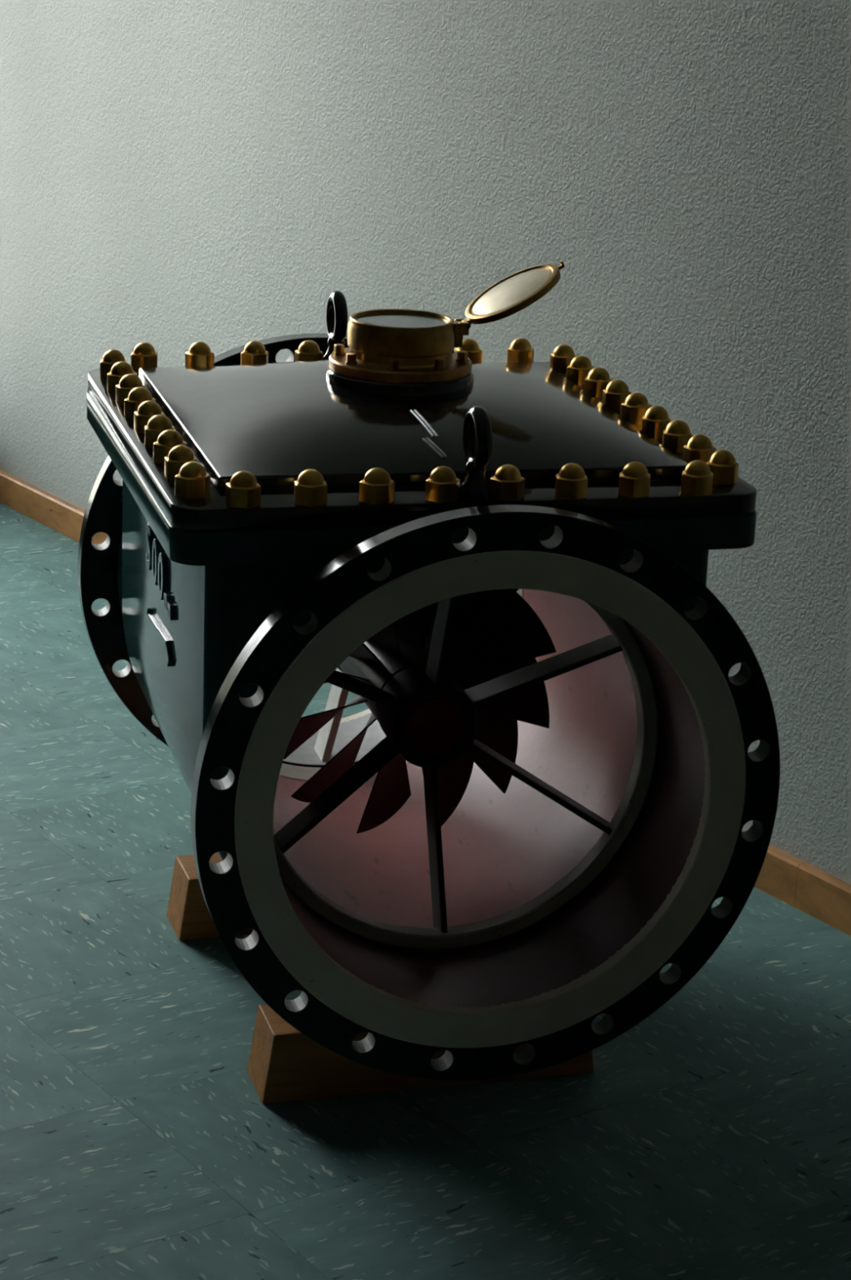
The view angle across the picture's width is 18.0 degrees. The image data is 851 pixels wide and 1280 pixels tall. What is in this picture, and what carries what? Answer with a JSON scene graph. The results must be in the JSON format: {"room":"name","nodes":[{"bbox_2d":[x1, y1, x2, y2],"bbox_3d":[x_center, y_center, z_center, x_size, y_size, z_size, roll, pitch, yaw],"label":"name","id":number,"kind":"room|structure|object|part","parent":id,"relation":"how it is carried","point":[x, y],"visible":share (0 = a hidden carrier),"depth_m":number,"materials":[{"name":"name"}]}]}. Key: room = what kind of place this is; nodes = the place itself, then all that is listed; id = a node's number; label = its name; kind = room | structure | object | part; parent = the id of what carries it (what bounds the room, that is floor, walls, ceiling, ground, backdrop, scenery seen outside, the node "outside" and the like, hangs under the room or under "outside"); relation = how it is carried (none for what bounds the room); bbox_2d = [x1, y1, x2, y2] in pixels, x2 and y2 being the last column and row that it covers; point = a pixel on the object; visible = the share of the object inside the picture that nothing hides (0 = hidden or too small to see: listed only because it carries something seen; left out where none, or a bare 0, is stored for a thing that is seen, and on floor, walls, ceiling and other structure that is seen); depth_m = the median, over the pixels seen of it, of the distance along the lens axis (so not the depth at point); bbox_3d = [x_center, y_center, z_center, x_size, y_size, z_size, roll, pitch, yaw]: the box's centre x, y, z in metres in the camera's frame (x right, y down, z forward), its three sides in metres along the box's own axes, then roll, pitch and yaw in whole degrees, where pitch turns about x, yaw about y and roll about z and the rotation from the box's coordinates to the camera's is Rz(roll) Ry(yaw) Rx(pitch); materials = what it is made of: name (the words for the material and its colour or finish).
{"room":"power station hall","nodes":[
{"label":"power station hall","id":0,"kind":"room"},
{"bbox_2d":[0,0,850,884],"bbox_3d":[1.221,-0.553,2.804,0.150,2.700,8.040,-10,21,-33],"label":"wall","id":1,"kind":"structure","parent":0,"point":[175,175],"depth_m":4.29,"materials":[{"name":"white paint"}]},
{"bbox_2d":[0,469,850,936],"bbox_3d":[1.107,0.620,3.119,0.017,0.066,8.040,-10,21,-33],"label":"baseboard","id":2,"kind":"structure","parent":1,"relation":"attached to","point":[823,896],"depth_m":3.93,"materials":[{"name":"brown wood"}]},
{"bbox_2d":[0,502,850,1279],"bbox_3d":[-0.880,0.992,1.952,4.978,0.100,8.560,-10,21,-33],"label":"floor","id":3,"kind":"structure","parent":0,"point":[709,1138],"depth_m":3.26,"materials":[{"name":"teal plastic"}]},
{"bbox_2d":[166,853,253,940],"bbox_3d":[-0.138,0.347,3.801,0.444,0.090,0.090,-3,18,-17],"label":"wooden block","id":4,"kind":"object","parent":3,"relation":"on","point":[188,913],"visible":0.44,"depth_m":3.71,"materials":[{"name":"orange wood"}]},
{"bbox_2d":[247,1004,593,1103],"bbox_3d":[-0.003,0.496,3.340,0.424,0.090,0.090,-3,18,-16],"label":"wooden block","id":5,"kind":"object","parent":3,"relation":"on","point":[285,1064],"visible":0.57,"depth_m":3.27,"materials":[{"name":"orange wood"}]},
{"bbox_2d":[77,260,779,1080],"bbox_3d":[-0.043,-0.040,3.413,0.683,0.884,1.009,-2,18,-14],"label":"meter","id":6,"kind":"object","parent":5,"relation":"on","point":[544,792],"visible":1,"depth_m":3.13,"materials":[{"name":"black metal"}]},
{"bbox_3d":[-0.029,-0.390,3.305,0.115,0.002,0.115,-2,18,-14],"label":"dial glass","id":7,"kind":"part","parent":6,"relation":"part of","materials":[{"name":"white"}]},
{"bbox_3d":[-0.033,-0.294,3.334,0.558,0.061,0.604,-2,18,-14],"label":"raised panel","id":8,"kind":"part","parent":6,"relation":"part of","materials":[{"name":"black metal"}]},
{"bbox_3d":[-0.035,-0.254,3.347,0.680,0.024,0.759,-2,18,-14],"label":"lid","id":9,"kind":"part","parent":6,"relation":"part of","materials":[{"name":"black metal"}]},
{"bbox_2d":[463,260,564,324],"bbox_3d":[0.108,-0.427,3.329,0.147,0.014,0.129,-31,22,-4],"label":"lid","id":10,"kind":"object","parent":6,"relation":"attached to","point":[517,291],"depth_m":3.31,"materials":[{"name":"gold metal"}]}
]}

